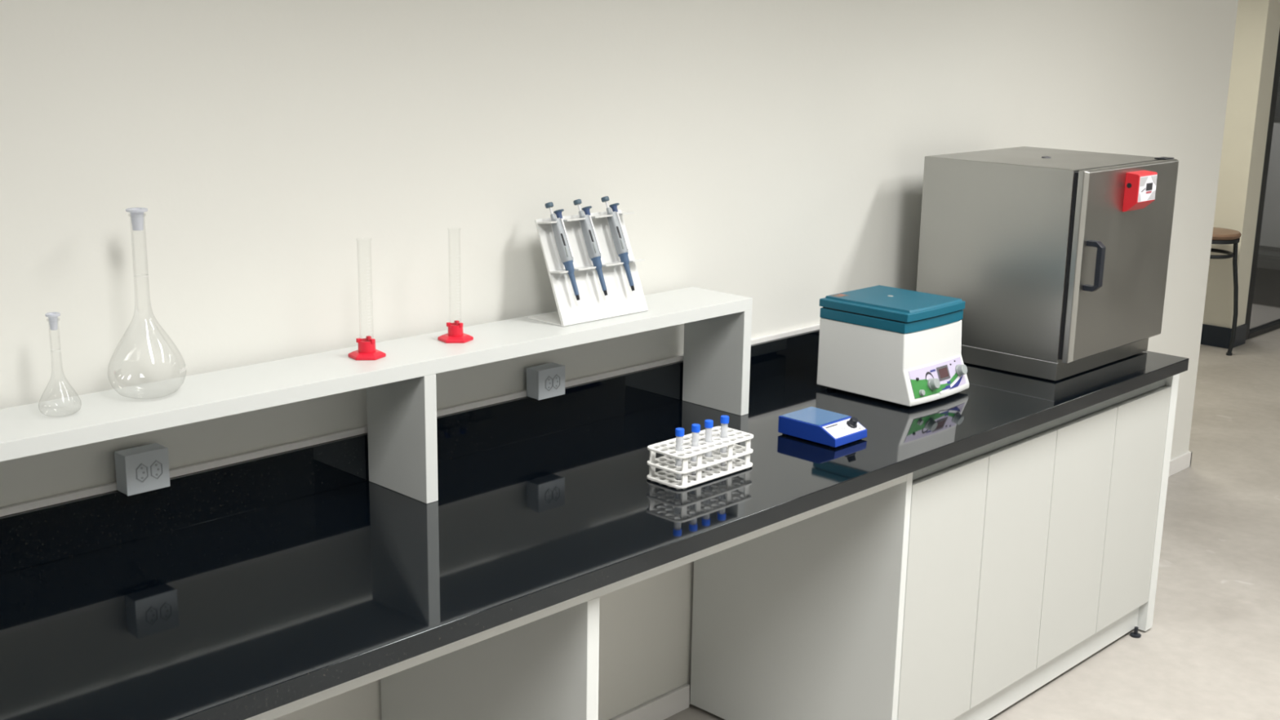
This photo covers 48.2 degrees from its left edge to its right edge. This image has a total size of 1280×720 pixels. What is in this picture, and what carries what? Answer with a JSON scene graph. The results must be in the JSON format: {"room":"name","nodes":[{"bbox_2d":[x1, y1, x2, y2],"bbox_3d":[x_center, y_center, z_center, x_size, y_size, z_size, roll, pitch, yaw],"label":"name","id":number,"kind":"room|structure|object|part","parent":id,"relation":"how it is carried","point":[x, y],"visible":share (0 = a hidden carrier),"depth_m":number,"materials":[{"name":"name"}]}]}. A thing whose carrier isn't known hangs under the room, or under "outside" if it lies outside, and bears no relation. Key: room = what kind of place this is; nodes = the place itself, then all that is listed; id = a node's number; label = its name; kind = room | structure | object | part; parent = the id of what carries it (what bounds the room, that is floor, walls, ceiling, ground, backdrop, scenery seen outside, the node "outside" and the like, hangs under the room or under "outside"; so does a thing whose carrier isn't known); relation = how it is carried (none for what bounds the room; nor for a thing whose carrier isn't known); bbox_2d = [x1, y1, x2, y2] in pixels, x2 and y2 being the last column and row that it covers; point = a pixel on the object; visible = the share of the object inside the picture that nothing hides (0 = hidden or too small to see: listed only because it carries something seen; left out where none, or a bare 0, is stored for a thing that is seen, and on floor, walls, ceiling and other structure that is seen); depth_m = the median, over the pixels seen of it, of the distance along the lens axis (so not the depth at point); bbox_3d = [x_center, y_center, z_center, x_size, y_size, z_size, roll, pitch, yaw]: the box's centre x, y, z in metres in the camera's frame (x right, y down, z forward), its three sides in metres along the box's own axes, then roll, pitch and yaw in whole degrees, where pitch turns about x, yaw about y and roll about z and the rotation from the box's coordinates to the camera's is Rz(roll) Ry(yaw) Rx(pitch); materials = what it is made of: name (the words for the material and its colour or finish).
{"room":"laboratory","nodes":[
{"label":"laboratory","id":0,"kind":"room"},
{"bbox_2d":[0,0,1238,719],"bbox_3d":[-0.353,-0.308,3.254,0.140,2.800,7.761,14,18,43],"label":"wall","id":1,"kind":"structure","parent":0,"point":[771,153],"depth_m":3.16,"materials":[{"name":"paint"}]},
{"bbox_2d":[114,443,170,496],"bbox_3d":[-0.917,0.201,2.634,0.046,0.076,0.084,14,18,43],"label":"power outlet","id":2,"kind":"object","parent":1,"relation":"attached to","point":[145,468],"visible":1,"depth_m":2.62,"materials":[{"name":"plastic"}]},
{"bbox_2d":[136,463,148,482],"bbox_3d":[-0.909,0.206,2.611,0.001,0.037,0.022,14,18,43],"label":"socket","id":3,"kind":"object","parent":2,"relation":"attached to","point":[142,469],"depth_m":2.61,"materials":[{"name":"grey plastic"}]},
{"bbox_2d":[150,460,163,479],"bbox_3d":[-0.889,0.202,2.631,0.001,0.037,0.022,14,18,43],"label":"socket","id":4,"kind":"object","parent":2,"relation":"attached to","point":[156,466],"depth_m":2.63,"materials":[{"name":"grey plastic"}]},
{"bbox_2d":[0,324,819,516],"bbox_3d":[-0.536,0.137,3.063,0.012,0.014,4.700,14,18,43],"label":"trim","id":5,"kind":"structure","parent":1,"relation":"attached to","point":[90,491],"depth_m":2.92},
{"bbox_2d":[0,329,819,574],"bbox_3d":[-0.552,0.198,3.056,0.019,0.101,4.750,14,18,43],"label":"backsplash","id":6,"kind":"structure","parent":1,"relation":"attached to","point":[54,532],"depth_m":2.91,"materials":[{"name":"black stone"}]},
{"bbox_2d":[526,362,564,399],"bbox_3d":[-0.219,0.049,3.331,0.046,0.070,0.084,14,18,43],"label":"power outlet","id":7,"kind":"object","parent":1,"relation":"attached to","point":[544,381],"visible":1,"depth_m":3.31,"materials":[{"name":"plastic"}]},
{"bbox_2d":[545,375,552,391],"bbox_3d":[-0.210,0.054,3.309,0.001,0.037,0.022,14,18,43],"label":"socket","id":8,"kind":"object","parent":7,"relation":"attached to","point":[548,379],"depth_m":3.31,"materials":[{"name":"grey plastic"}]},
{"bbox_2d":[552,373,559,389],"bbox_3d":[-0.194,0.051,3.326,0.001,0.037,0.022,14,18,43],"label":"socket","id":9,"kind":"object","parent":7,"relation":"attached to","point":[556,377],"depth_m":3.33,"materials":[{"name":"grey plastic"}]},
{"bbox_2d":[608,684,689,719],"bbox_3d":[-1.450,1.283,2.392,0.012,0.069,4.531,14,18,43],"label":"baseboard","id":10,"kind":"structure","parent":1,"relation":"attached to","point":[669,704],"depth_m":3.89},
{"bbox_2d":[1168,450,1192,476],"bbox_3d":[1.723,0.555,5.668,0.165,0.069,1.782,14,18,43],"label":"baseboard","id":11,"kind":"structure","parent":1,"relation":"attached to","point":[1181,462],"depth_m":6.16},
{"bbox_2d":[663,302,1279,719],"bbox_3d":[1.823,0.697,5.337,6.900,0.050,13.400,14,18,43],"label":"floor","id":12,"kind":"structure","parent":0,"point":[1211,651],"depth_m":4.86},
{"bbox_2d":[244,474,906,719],"bbox_3d":[-0.783,0.864,2.491,0.660,0.861,3.331,14,18,43],"label":"frame","id":13,"kind":"object","parent":12,"relation":"on","point":[544,664],"visible":0.32,"depth_m":2.78,"materials":[{"name":"white laminate"}]},
{"bbox_3d":[-0.328,0.782,2.952,0.659,0.822,0.031,14,18,43],"label":"support panel","id":14,"kind":"part","parent":13,"relation":"part of","materials":[{"name":"white laminate"}]},
{"bbox_2d":[0,351,1188,719],"bbox_3d":[-0.288,0.322,2.854,0.714,0.038,4.798,14,18,43],"label":"countertop","id":15,"kind":"structure","parent":13,"relation":"on","point":[244,615],"depth_m":2.63,"materials":[{"name":"black stone"}]},
{"bbox_2d":[0,286,752,503],"bbox_3d":[-0.910,0.220,2.515,0.200,0.297,3.187,14,18,43],"label":"shelf","id":16,"kind":"object","parent":15,"relation":"on","point":[400,385],"visible":0.92,"depth_m":2.88,"materials":[{"name":"white laminate"}]},
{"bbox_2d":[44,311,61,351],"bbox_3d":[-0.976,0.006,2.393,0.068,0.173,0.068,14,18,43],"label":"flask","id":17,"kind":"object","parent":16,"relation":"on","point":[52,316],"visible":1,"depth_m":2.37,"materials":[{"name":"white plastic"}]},
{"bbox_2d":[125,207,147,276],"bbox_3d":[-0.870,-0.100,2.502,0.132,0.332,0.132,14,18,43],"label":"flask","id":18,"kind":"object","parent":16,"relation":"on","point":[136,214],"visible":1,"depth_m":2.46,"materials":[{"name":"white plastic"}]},
{"bbox_2d":[347,257,386,359],"bbox_3d":[-0.542,-0.122,2.826,0.073,0.236,0.070,14,18,43],"label":"cylinder","id":19,"kind":"object","parent":16,"relation":"on","point":[366,350],"visible":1,"depth_m":2.83,"materials":[{"name":"red plastic"}]},
{"bbox_2d":[437,255,473,342],"bbox_3d":[-0.387,-0.157,2.986,0.073,0.236,0.070,14,18,43],"label":"cylinder","id":20,"kind":"object","parent":16,"relation":"on","point":[455,335],"visible":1,"depth_m":3.00,"materials":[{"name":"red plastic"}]},
{"bbox_2d":[528,209,648,326],"bbox_3d":[-0.115,-0.215,3.263,0.120,0.228,0.268,14,18,43],"label":"stand","id":21,"kind":"object","parent":16,"relation":"on","point":[593,304],"visible":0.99,"depth_m":3.24,"materials":[{"name":"white plastic"}]},
{"bbox_3d":[-0.120,-0.106,3.292,0.112,0.004,0.268,14,18,43],"label":"foot plate","id":22,"kind":"part","parent":21,"relation":"part of","materials":[{"name":"white plastic"}]},
{"bbox_2d":[545,201,579,300],"bbox_3d":[-0.166,-0.243,3.176,0.098,0.212,0.038,10,16,33],"label":"pipette","id":23,"kind":"object","parent":21,"relation":"hanging from","point":[562,239],"visible":0.99,"depth_m":3.16,"materials":[{"name":"white plastic"}]},
{"bbox_3d":[-0.201,-0.343,3.168,0.018,0.010,0.018,-14,-2,-44],"label":"plunger knob","id":24,"kind":"part","parent":23,"relation":"part of","materials":[{"name":"plastic"}]},
{"bbox_2d":[573,199,607,295],"bbox_3d":[-0.106,-0.256,3.236,0.098,0.212,0.038,10,16,33],"label":"pipette","id":25,"kind":"object","parent":21,"relation":"hanging from","point":[591,241],"visible":0.99,"depth_m":3.22,"materials":[{"name":"white plastic"}]},
{"bbox_3d":[-0.141,-0.357,3.228,0.018,0.010,0.018,-14,-2,-44],"label":"plunger knob","id":26,"kind":"part","parent":25,"relation":"part of","materials":[{"name":"plastic"}]},
{"bbox_2d":[600,195,635,290],"bbox_3d":[-0.045,-0.270,3.297,0.098,0.212,0.038,10,16,33],"label":"pipette","id":27,"kind":"object","parent":21,"relation":"hanging from","point":[616,229],"visible":1,"depth_m":3.28,"materials":[{"name":"white plastic"}]},
{"bbox_3d":[-0.080,-0.370,3.289,0.018,0.010,0.018,-14,-2,-44],"label":"plunger knob","id":28,"kind":"part","parent":27,"relation":"part of","materials":[{"name":"plastic"}]},
{"bbox_3d":[0.193,-0.009,3.621,0.200,0.266,0.030,14,18,43],"label":"panel","id":29,"kind":"part","parent":16,"relation":"part of","materials":[{"name":"white laminate"}]},
{"bbox_2d":[646,426,753,488],"bbox_3d":[0.133,0.211,3.112,0.108,0.073,0.246,14,18,43],"label":"test tube rack","id":30,"kind":"object","parent":15,"relation":"on","point":[717,464],"visible":1,"depth_m":3.09,"materials":[{"name":"white plastic"}]},
{"bbox_3d":[0.027,0.217,3.071,0.004,0.065,0.016,14,18,43],"label":"post","id":31,"kind":"part","parent":30,"relation":"part of","materials":[{"name":"white plastic"}]},
{"bbox_3d":[0.058,0.210,3.103,0.004,0.065,0.014,14,18,43],"label":"post","id":32,"kind":"part","parent":30,"relation":"part of","materials":[{"name":"white plastic"}]},
{"bbox_2d":[675,427,684,463],"bbox_3d":[0.083,0.203,3.040,0.019,0.119,0.019,14,18,43],"label":"test tube","id":33,"kind":"object","parent":30,"relation":"in","point":[679,432],"visible":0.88,"depth_m":3.02,"materials":[{"name":"plastic"}]},
{"bbox_3d":[0.094,0.234,3.008,0.004,0.065,0.016,14,18,43],"label":"post","id":34,"kind":"part","parent":30,"relation":"part of","materials":[{"name":"white plastic"}]},
{"bbox_2d":[691,423,700,441],"bbox_3d":[0.118,0.196,3.072,0.019,0.119,0.019,-1,15,-13],"label":"test tube","id":35,"kind":"object","parent":30,"relation":"in","point":[695,428],"visible":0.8,"depth_m":3.05,"materials":[{"name":"plastic"}]},
{"bbox_3d":[0.126,0.227,3.039,0.004,0.065,0.014,14,18,43],"label":"post","id":36,"kind":"part","parent":30,"relation":"part of","materials":[{"name":"white plastic"}]},
{"bbox_2d":[704,419,713,447],"bbox_3d":[0.149,0.188,3.106,0.019,0.119,0.019,5,15,19],"label":"test tube","id":37,"kind":"object","parent":30,"relation":"in","point":[708,424],"visible":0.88,"depth_m":3.09,"materials":[{"name":"plastic"}]},
{"bbox_2d":[720,415,728,437],"bbox_3d":[0.184,0.181,3.141,0.019,0.119,0.019,-8,15,-37],"label":"test tube","id":38,"kind":"object","parent":30,"relation":"in","point":[723,419],"visible":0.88,"depth_m":3.12,"materials":[{"name":"plastic"}]},
{"bbox_3d":[0.196,0.211,3.109,0.004,0.065,0.013,14,18,43],"label":"post","id":39,"kind":"part","parent":30,"relation":"part of","materials":[{"name":"white plastic"}]},
{"bbox_3d":[0.237,0.202,3.151,0.004,0.065,0.014,14,18,43],"label":"post","id":40,"kind":"part","parent":30,"relation":"part of","materials":[{"name":"white plastic"}]},
{"bbox_2d":[777,406,866,448],"bbox_3d":[0.435,0.155,3.403,0.170,0.056,0.126,14,18,43],"label":"magnetic stirrer","id":41,"kind":"object","parent":15,"relation":"on","point":[833,429],"visible":1,"depth_m":3.37,"materials":[{"name":"blue plastic"}]},
{"bbox_3d":[0.418,0.134,3.415,0.116,0.001,0.120,14,18,43],"label":"plate","id":42,"kind":"part","parent":41,"relation":"part of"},
{"bbox_3d":[0.480,0.160,3.359,0.040,0.020,0.118,14,18,43],"label":"control panel","id":43,"kind":"part","parent":41,"relation":"part of","materials":[{"name":"white plastic"}]},
{"bbox_3d":[0.502,0.147,3.378,0.027,0.025,0.026,14,18,43],"label":"speed knob","id":44,"kind":"part","parent":41,"relation":"part of","materials":[{"name":"black plastic"}]},
{"bbox_2d":[816,284,968,406],"bbox_3d":[0.689,-0.041,3.818,0.324,0.253,0.282,14,18,43],"label":"centrifuge","id":45,"kind":"object","parent":15,"relation":"on","point":[902,347],"visible":1,"depth_m":3.73,"materials":[{"name":"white plastic"}]},
{"bbox_3d":[0.673,-0.152,3.801,0.284,0.026,0.270,14,18,43],"label":"lid","id":46,"kind":"part","parent":45,"relation":"part of","materials":[{"name":"teal plastic"}]},
{"bbox_3d":[0.761,0.063,3.702,0.028,0.034,0.031,14,18,43],"label":"speed knob","id":47,"kind":"part","parent":45,"relation":"part of","materials":[{"name":"grey plastic"}]},
{"bbox_2d":[910,373,958,398],"bbox_3d":[0.781,0.057,3.737,0.025,0.048,0.232,14,18,43],"label":"print","id":48,"kind":"object","parent":45,"relation":"attached to","point":[922,385],"depth_m":3.70},
{"bbox_3d":[0.783,0.046,3.742,0.033,0.069,0.244,14,18,43],"label":"control panel","id":49,"kind":"part","parent":45,"relation":"part of","materials":[{"name":"white plastic"}]},
{"bbox_2d":[942,384,951,390],"bbox_3d":[0.803,0.072,3.749,0.004,0.008,0.040,14,18,43],"label":"print","id":50,"kind":"object","parent":45,"relation":"on","point":[944,387],"depth_m":3.75},
{"bbox_2d":[949,375,962,389],"bbox_3d":[0.840,0.057,3.789,0.006,0.025,0.091,10,16,33],"label":"print","id":51,"kind":"object","parent":45,"relation":"attached to","point":[955,381],"depth_m":3.79},
{"bbox_3d":[0.855,0.027,3.803,0.028,0.034,0.031,14,18,43],"label":"timer knob","id":52,"kind":"part","parent":45,"relation":"part of","materials":[{"name":"grey plastic"}]},
{"bbox_2d":[915,146,1178,381],"bbox_3d":[1.216,-0.302,4.223,0.556,0.591,0.567,14,18,43],"label":"oven","id":53,"kind":"object","parent":15,"relation":"on","point":[1057,260],"visible":0.94,"depth_m":4.03,"materials":[{"name":"silver metal"}]},
{"bbox_3d":[1.231,-0.254,3.874,0.044,0.137,0.027,14,18,43],"label":"handle","id":54,"kind":"part","parent":53,"relation":"part of","materials":[{"name":"black plastic"}]},
{"bbox_3d":[1.373,-0.290,4.066,0.027,0.528,0.564,14,18,43],"label":"door","id":55,"kind":"part","parent":53,"relation":"part of","materials":[{"name":"silver metal"}]},
{"bbox_2d":[1139,176,1148,186],"bbox_3d":[1.395,-0.494,3.956,0.001,0.025,0.046,14,18,43],"label":"print","id":56,"kind":"object","parent":53,"relation":"attached to","point":[1144,180],"depth_m":3.95},
{"bbox_2d":[1147,190,1155,199],"bbox_3d":[1.432,-0.462,4.003,0.001,0.025,0.046,14,18,43],"label":"print","id":57,"kind":"object","parent":53,"relation":"attached to","point":[1151,193],"depth_m":4.00},
{"bbox_2d":[1151,175,1156,185],"bbox_3d":[1.436,-0.501,3.998,0.001,0.029,0.036,14,18,43],"label":"print","id":58,"kind":"object","parent":53,"relation":"on","point":[1153,177],"depth_m":4.00},
{"bbox_2d":[689,373,1179,719],"bbox_3d":[0.892,0.493,4.162,0.664,0.861,1.459,14,18,43],"label":"base cabinet","id":59,"kind":"object","parent":12,"relation":"on","point":[960,588],"visible":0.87,"depth_m":3.74,"materials":[{"name":"white laminate"}]},
{"bbox_3d":[0.390,0.598,3.661,0.660,0.849,0.024,14,18,43],"label":"panel","id":60,"kind":"part","parent":59,"relation":"part of","materials":[{"name":"white laminate"}]},
{"bbox_3d":[0.748,0.606,3.568,0.018,0.697,0.340,14,18,43],"label":"door","id":61,"kind":"part","parent":59,"relation":"part of","materials":[{"name":"laminate"}]},
{"bbox_3d":[0.989,0.552,3.808,0.018,0.697,0.344,14,18,43],"label":"door","id":62,"kind":"part","parent":59,"relation":"part of","materials":[{"name":"laminate"}]},
{"bbox_3d":[1.232,0.499,4.051,0.018,0.697,0.346,14,18,43],"label":"door","id":63,"kind":"part","parent":59,"relation":"part of","materials":[{"name":"laminate"}]},
{"bbox_3d":[1.475,0.445,4.294,0.018,0.697,0.345,14,18,43],"label":"door","id":64,"kind":"part","parent":59,"relation":"part of","materials":[{"name":"laminate"}]},
{"bbox_3d":[1.384,0.381,4.655,0.660,0.855,0.048,14,18,43],"label":"panel","id":65,"kind":"part","parent":59,"relation":"part of","materials":[{"name":"white laminate"}]},
{"bbox_2d":[1209,226,1241,355],"bbox_3d":[3.281,-0.399,8.346,0.374,0.730,0.386,14,18,43],"label":"stool","id":66,"kind":"object","parent":12,"relation":"on","point":[1220,235],"visible":0.42,"depth_m":8.26,"materials":[{"name":"brown wood"}]},
{"bbox_3d":[3.292,-0.738,8.283,0.356,0.040,0.356,14,18,43],"label":"seat","id":67,"kind":"part","parent":66,"relation":"part of","materials":[{"name":"brown wood"}]},
{"bbox_3d":[3.447,-0.356,8.307,0.070,0.670,0.033,9,15,29],"label":"leg","id":68,"kind":"part","parent":66,"relation":"part of","materials":[{"name":"metal"}]},
{"bbox_2d":[1252,249,1279,306],"bbox_3d":[4.311,-0.636,10.228,1.070,0.350,0.580,14,18,43],"label":"panel","id":69,"kind":"object","parent":12,"relation":"on","point":[1267,282],"visible":0.25,"depth_m":9.85,"materials":[{"name":"metal"}]},
{"bbox_3d":[4.305,-0.672,9.821,0.100,0.010,0.014,14,18,43],"label":"handle","id":70,"kind":"part","parent":69,"relation":"part of","materials":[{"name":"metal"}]},
{"bbox_2d":[1202,0,1279,328],"bbox_3d":[2.773,-1.650,9.091,2.355,2.800,0.203,14,18,43],"label":"wall pillar","id":71,"kind":"structure","parent":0,"point":[1257,27],"depth_m":8.34,"materials":[{"name":"beige paint"}]},
{"bbox_2d":[1200,323,1247,348],"bbox_3d":[2.754,-0.348,9.398,2.367,0.125,0.225,14,18,43],"label":"baseboard","id":72,"kind":"structure","parent":71,"relation":"attached to","point":[1211,335],"depth_m":8.59,"materials":[{"name":"black plastic"}]},
{"bbox_2d":[1258,117,1279,252],"bbox_3d":[4.305,-1.244,10.042,1.060,0.920,0.040,14,18,43],"label":"glass pane","id":73,"kind":"object","parent":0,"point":[1269,240],"visible":0.02,"depth_m":9.95,"materials":[{"name":"clear glass"}]},
{"bbox_2d":[1274,74,1279,117],"bbox_3d":[4.565,-1.897,10.252,1.260,2.800,0.100,14,18,43],"label":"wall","id":74,"kind":"structure","parent":0,"point":[1277,102],"depth_m":10.21,"materials":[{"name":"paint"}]},
{"bbox_2d":[1244,29,1279,339],"bbox_3d":[4.677,-1.699,9.432,0.060,2.800,2.930,14,18,43],"label":"door","id":75,"kind":"structure","parent":74,"relation":"in","point":[1271,326],"depth_m":8.61,"materials":[{"name":"black metal"}]}
]}

